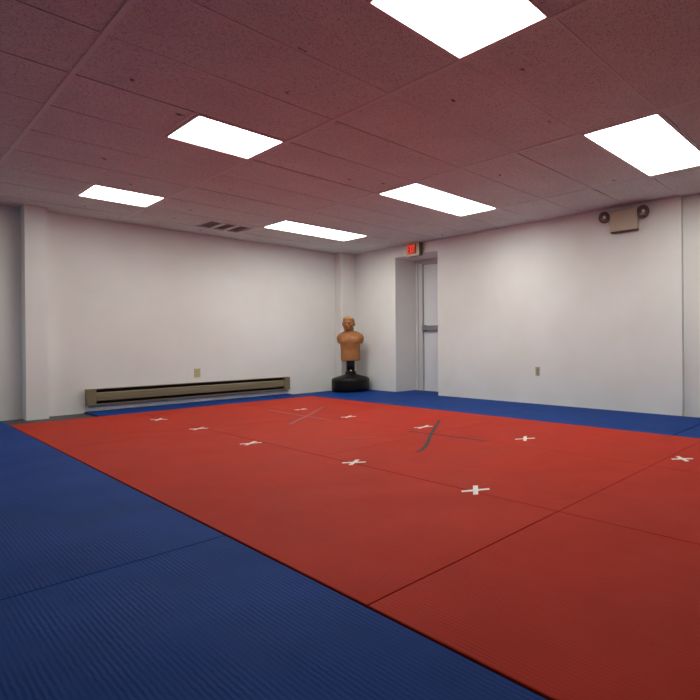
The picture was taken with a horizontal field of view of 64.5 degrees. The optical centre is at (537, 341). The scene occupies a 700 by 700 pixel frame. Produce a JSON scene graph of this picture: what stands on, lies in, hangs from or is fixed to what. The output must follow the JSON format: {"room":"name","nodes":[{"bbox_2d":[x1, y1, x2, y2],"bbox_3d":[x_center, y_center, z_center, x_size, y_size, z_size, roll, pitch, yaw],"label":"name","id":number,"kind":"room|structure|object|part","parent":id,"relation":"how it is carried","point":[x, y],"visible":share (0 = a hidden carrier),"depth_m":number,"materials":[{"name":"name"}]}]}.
{"room":"exercise studio","nodes":[
{"label":"exercise studio","id":0,"kind":"room"},
{"bbox_2d":[1,413,94,425],"bbox_3d":[-1.328,0.879,2.836,10.912,0.100,8.579,0,0,36],"label":"floor","id":1,"kind":"structure","parent":0,"point":[73,416],"depth_m":5.54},
{"bbox_2d":[10,413,206,449],"bbox_3d":[-4.162,0.835,4.868,1.952,0.024,1.034,0,0,36],"label":"floor mat","id":2,"kind":"object","parent":1,"relation":"on","point":[59,434],"visible":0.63,"depth_m":4.73,"materials":[{"name":"plastic"}]},
{"bbox_2d":[0,421,223,600],"bbox_3d":[-4.202,0.841,2.902,5.584,0.020,2.171,0,0,36],"label":"floor mat","id":3,"kind":"object","parent":1,"relation":"on","point":[63,519],"visible":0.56,"depth_m":2.27,"materials":[{"name":"plastic"}]},
{"bbox_2d":[84,394,304,416],"bbox_3d":[-4.390,0.835,6.784,0.683,0.020,2.438,0,0,36],"label":"floor mat","id":4,"kind":"object","parent":1,"relation":"on","point":[279,396],"visible":0.66,"depth_m":6.55,"materials":[{"name":"plastic"}]},
{"bbox_2d":[140,403,313,428],"bbox_3d":[-3.543,0.828,5.708,1.955,0.024,1.048,0,0,36],"label":"floor mat","id":5,"kind":"object","parent":1,"relation":"on","point":[225,415],"visible":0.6,"depth_m":5.60,"materials":[{"name":"plastic"}]},
{"bbox_2d":[269,410,330,419],"bbox_3d":[-2.680,0.810,5.605,1.326,0.001,0.044,0,0,37],"label":"tape","id":6,"kind":"object","parent":5,"relation":"on","point":[269,410],"visible":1,"depth_m":5.61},
{"bbox_2d":[0,536,546,699],"bbox_3d":[-0.902,0.821,0.468,2.612,0.020,2.171,0,0,36],"label":"floor mat","id":7,"kind":"object","parent":1,"relation":"on","point":[219,618],"visible":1,"depth_m":1.36,"materials":[{"name":"plastic"}]},
{"bbox_2d":[57,429,556,607],"bbox_3d":[-1.794,0.820,3.121,3.926,0.024,1.034,0,0,36],"label":"floor mat","id":8,"kind":"object","parent":1,"relation":"on","point":[364,534],"visible":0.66,"depth_m":2.46,"materials":[{"name":"plastic"}]},
{"bbox_2d":[236,396,390,414],"bbox_3d":[-2.918,0.822,6.556,1.955,0.024,1.053,0,0,36],"label":"floor mat","id":9,"kind":"object","parent":1,"relation":"on","point":[310,403],"visible":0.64,"depth_m":6.47,"materials":[{"name":"plastic"}]},
{"bbox_2d":[288,407,323,424],"bbox_3d":[-2.523,0.806,5.569,0.056,0.001,1.321,0,0,-10],"label":"tape","id":10,"kind":"object","parent":9,"relation":"on","point":[313,412],"visible":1,"depth_m":5.44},
{"bbox_2d":[209,415,428,455],"bbox_3d":[-1.986,0.819,4.560,1.911,0.024,1.048,0,0,36],"label":"floor mat","id":11,"kind":"object","parent":1,"relation":"on","point":[316,436],"visible":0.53,"depth_m":4.43,"materials":[{"name":"plastic"}]},
{"bbox_2d":[296,390,437,402],"bbox_3d":[-2.647,0.820,7.701,2.073,0.020,1.103,0,0,36],"label":"floor mat","id":12,"kind":"object","parent":1,"relation":"on","point":[373,396],"visible":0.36,"depth_m":7.56,"materials":[{"name":"plastic"}]},
{"bbox_2d":[332,316,369,392],"bbox_3d":[-3.077,0.195,8.303,0.584,1.234,0.584,0,0,36],"label":"training dummy","id":13,"kind":"object","parent":12,"relation":"on","point":[350,340],"visible":1,"depth_m":8.19,"materials":[{"name":"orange plastic"}]},
{"bbox_2d":[316,405,507,432],"bbox_3d":[-1.361,0.813,5.407,1.911,0.024,1.053,0,0,36],"label":"floor mat","id":14,"kind":"object","parent":1,"relation":"on","point":[404,417],"visible":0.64,"depth_m":5.30,"materials":[{"name":"plastic"}]},
{"bbox_2d":[400,390,437,394],"bbox_3d":[-1.770,0.812,7.976,0.977,0.020,0.369,0,0,36],"label":"floor mat","id":15,"kind":"object","parent":1,"relation":"on","point":[409,391],"visible":0.48,"depth_m":7.99,"materials":[{"name":"plastic"}]},
{"bbox_2d":[380,395,546,415],"bbox_3d":[-0.997,0.810,6.484,2.027,0.020,1.103,0,0,36],"label":"floor mat","id":16,"kind":"object","parent":1,"relation":"on","point":[446,403],"visible":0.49,"depth_m":6.38,"materials":[{"name":"plastic"}]},
{"bbox_2d":[323,433,649,511],"bbox_3d":[-0.404,0.809,3.394,2.015,0.024,1.048,0,0,36],"label":"floor mat","id":17,"kind":"object","parent":1,"relation":"on","point":[551,480],"visible":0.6,"depth_m":3.20,"materials":[{"name":"plastic"}]},
{"bbox_2d":[343,460,365,464],"bbox_3d":[-1.222,0.802,3.362,0.128,0.002,0.131,0,0,36],"label":"cross","id":18,"kind":"object","parent":17,"relation":"on","point":[354,461],"visible":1,"depth_m":3.36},
{"bbox_2d":[416,420,440,451],"bbox_3d":[-0.920,0.796,4.400,0.056,0.001,1.489,0,0,-5],"label":"tape","id":19,"kind":"object","parent":17,"relation":"on","point":[438,421],"visible":1,"depth_m":4.20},
{"bbox_2d":[409,431,485,440],"bbox_3d":[-0.779,0.798,4.285,0.903,0.001,0.025,0,0,32],"label":"tape","id":20,"kind":"object","parent":17,"relation":"on","point":[409,431],"visible":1,"depth_m":4.25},
{"bbox_2d":[462,485,489,494],"bbox_3d":[-0.335,0.797,2.716,0.134,0.002,0.137,0,0,36],"label":"cross","id":21,"kind":"object","parent":17,"relation":"on","point":[475,490],"visible":1,"depth_m":2.71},
{"bbox_2d":[368,512,699,699],"bbox_3d":[0.607,0.806,1.351,2.031,0.024,1.034,0,0,36],"label":"floor mat","id":22,"kind":"object","parent":1,"relation":"on","point":[564,606],"visible":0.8,"depth_m":1.51,"materials":[{"name":"plastic"}]},
{"bbox_2d":[436,418,699,465],"bbox_3d":[0.220,0.803,4.241,2.015,0.024,1.053,0,0,36],"label":"floor mat","id":23,"kind":"object","parent":1,"relation":"on","point":[643,448],"visible":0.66,"depth_m":4.09,"materials":[{"name":"plastic"}]},
{"bbox_2d":[493,405,699,435],"bbox_3d":[0.632,0.800,5.283,2.019,0.020,1.103,0,0,36],"label":"floor mat","id":24,"kind":"object","parent":1,"relation":"on","point":[673,425],"visible":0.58,"depth_m":5.16,"materials":[{"name":"plastic"}]},
{"bbox_2d":[559,466,699,544],"bbox_3d":[1.226,0.799,2.192,2.032,0.024,1.047,0,0,36],"label":"floor mat","id":25,"kind":"object","parent":1,"relation":"on","point":[665,502],"visible":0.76,"depth_m":2.46,"materials":[{"name":"plastic"}]},
{"bbox_2d":[652,442,699,472],"bbox_3d":[1.851,0.793,3.039,2.032,0.024,1.052,0,0,36],"label":"floor mat","id":26,"kind":"object","parent":1,"relation":"on","point":[692,465],"visible":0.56,"depth_m":3.32,"materials":[{"name":"plastic"}]},
{"bbox_2d":[672,456,692,460],"bbox_3d":[0.967,0.786,3.392,0.127,0.002,0.121,0,0,36],"label":"cross","id":27,"kind":"object","parent":26,"relation":"on","point":[679,457],"visible":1,"depth_m":3.40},
{"bbox_2d":[674,425,699,437],"bbox_3d":[2.277,0.790,4.101,2.009,0.020,1.152,0,0,36],"label":"floor mat","id":28,"kind":"object","parent":1,"relation":"on","point":[694,432],"visible":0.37,"depth_m":4.33,"materials":[{"name":"plastic"}]},
{"bbox_2d":[0,205,335,420],"bbox_3d":[-5.589,-0.466,5.968,0.250,2.642,8.579,0,0,36],"label":"wall","id":29,"kind":"structure","parent":0,"point":[129,305],"depth_m":6.63,"materials":[{"name":"white paint"}]},
{"bbox_2d":[20,204,48,420],"bbox_3d":[-5.576,-0.329,5.603,0.222,2.370,0.180,0,0,36],"label":"column","id":30,"kind":"structure","parent":29,"relation":"attached to","point":[34,238],"depth_m":5.53,"materials":[{"name":"white paint"}]},
{"bbox_2d":[85,377,289,405],"bbox_3d":[-4.636,0.658,6.970,0.080,0.198,2.430,0,0,36],"label":"baseboard heater","id":31,"kind":"object","parent":29,"relation":"attached to","point":[101,396],"visible":1,"depth_m":6.76,"materials":[{"name":"beige metal"}]},
{"bbox_2d":[194,368,199,376],"bbox_3d":[-4.692,0.430,6.964,0.018,0.120,0.074,0,0,36],"label":"wall outlet","id":32,"kind":"object","parent":29,"relation":"attached to","point":[196,371],"visible":1,"depth_m":6.96,"materials":[{"name":"beige plastic"}]},
{"bbox_2d":[335,252,355,376],"bbox_3d":[-3.312,-0.352,8.707,0.172,2.370,0.279,0,0,36],"label":"column","id":33,"kind":"structure","parent":29,"relation":"attached to","point":[344,262],"depth_m":8.61,"materials":[{"name":"white paint"}]},
{"bbox_2d":[0,0,699,254],"bbox_3d":[-1.347,-1.689,2.831,10.712,0.366,8.379,0,0,36],"label":"ceiling","id":34,"kind":"structure","parent":0,"point":[363,106],"depth_m":3.29,"materials":[{"name":"tile"}]},
{"bbox_2d":[77,184,165,206],"bbox_3d":[-4.278,-1.545,5.200,0.596,0.116,0.582,0,0,36],"label":"ceiling light","id":35,"kind":"object","parent":34,"relation":"attached to","point":[99,192],"visible":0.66,"depth_m":5.20,"materials":[{"name":"beige plastic"}]},
{"bbox_2d":[196,220,252,232],"bbox_3d":[-4.085,-1.523,6.595,0.458,0.065,0.504,0,0,36],"label":"ceiling vent","id":36,"kind":"object","parent":34,"relation":"in","point":[216,225],"visible":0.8,"depth_m":6.61,"materials":[{"name":"grey metal"}]},
{"bbox_2d":[165,112,284,159],"bbox_3d":[-2.316,-1.557,3.753,0.596,0.116,0.582,0,0,36],"label":"ceiling light","id":37,"kind":"object","parent":34,"relation":"attached to","point":[202,131],"visible":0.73,"depth_m":3.73,"materials":[{"name":"beige plastic"}]},
{"bbox_2d":[263,220,368,240],"bbox_3d":[-3.012,-1.558,6.917,0.596,0.116,1.191,0,0,36],"label":"ceiling light","id":38,"kind":"object","parent":34,"relation":"attached to","point":[289,226],"visible":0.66,"depth_m":6.87,"materials":[{"name":"beige plastic"}]},
{"bbox_2d":[378,183,497,216],"bbox_3d":[-1.050,-1.570,5.470,0.596,0.116,1.191,0,0,36],"label":"ceiling light","id":39,"kind":"object","parent":34,"relation":"attached to","point":[415,193],"visible":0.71,"depth_m":5.41,"materials":[{"name":"beige plastic"}]},
{"bbox_2d":[366,0,550,59],"bbox_3d":[-0.353,-1.569,2.305,0.596,0.116,0.582,0,0,36],"label":"ceiling light","id":40,"kind":"object","parent":34,"relation":"attached to","point":[462,29],"visible":0.9,"depth_m":2.38,"materials":[{"name":"beige plastic"}]},
{"bbox_2d":[582,112,699,176],"bbox_3d":[0.913,-1.582,4.023,0.596,0.116,1.191,0,0,36],"label":"ceiling light","id":41,"kind":"object","parent":34,"relation":"attached to","point":[650,144],"visible":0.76,"depth_m":3.93,"materials":[{"name":"beige plastic"}]},
{"bbox_2d":[355,189,699,417],"bbox_3d":[1.021,-0.516,6.033,10.312,2.642,0.571,0,0,36],"label":"wall","id":42,"kind":"structure","parent":0,"point":[608,321],"depth_m":6.26,"materials":[{"name":"white paint"}]},
{"bbox_2d":[406,242,422,256],"bbox_3d":[-1.899,-1.411,7.774,0.300,0.201,0.080,0,0,36],"label":"exit sign","id":43,"kind":"object","parent":42,"relation":"attached to","point":[414,249],"visible":1,"depth_m":7.72,"materials":[{"name":"red plastic"}]},
{"bbox_3d":[-1.934,-1.417,7.757,0.212,0.145,0.002,0,0,36],"label":"panel","id":44,"kind":"part","parent":43,"relation":"part of","materials":[{"name":"red plastic"}]},
{"bbox_2d":[415,258,437,391],"bbox_3d":[-1.623,-0.265,8.183,0.985,2.171,0.150,0,0,36],"label":"door","id":45,"kind":"structure","parent":42,"relation":"in","point":[426,282],"depth_m":8.32,"materials":[{"name":"grey metal"}]},
{"bbox_3d":[-1.565,-0.230,8.162,0.752,2.077,0.047,0,0,36],"label":"panel","id":46,"kind":"part","parent":45,"relation":"part of","materials":[{"name":"white paint"}]},
{"bbox_2d":[535,367,539,375],"bbox_3d":[-0.003,0.380,6.439,0.074,0.120,0.018,0,0,36],"label":"wall outlet","id":47,"kind":"object","parent":42,"relation":"attached to","point":[537,369],"visible":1,"depth_m":6.43,"materials":[{"name":"beige plastic"}]},
{"bbox_2d":[599,205,648,233],"bbox_3d":[0.960,-1.356,5.640,0.605,0.248,0.121,0,0,36],"label":"wall lamp","id":48,"kind":"object","parent":42,"relation":"attached to","point":[624,220],"visible":1,"depth_m":5.64,"materials":[{"name":"beige plastic"}]}
]}

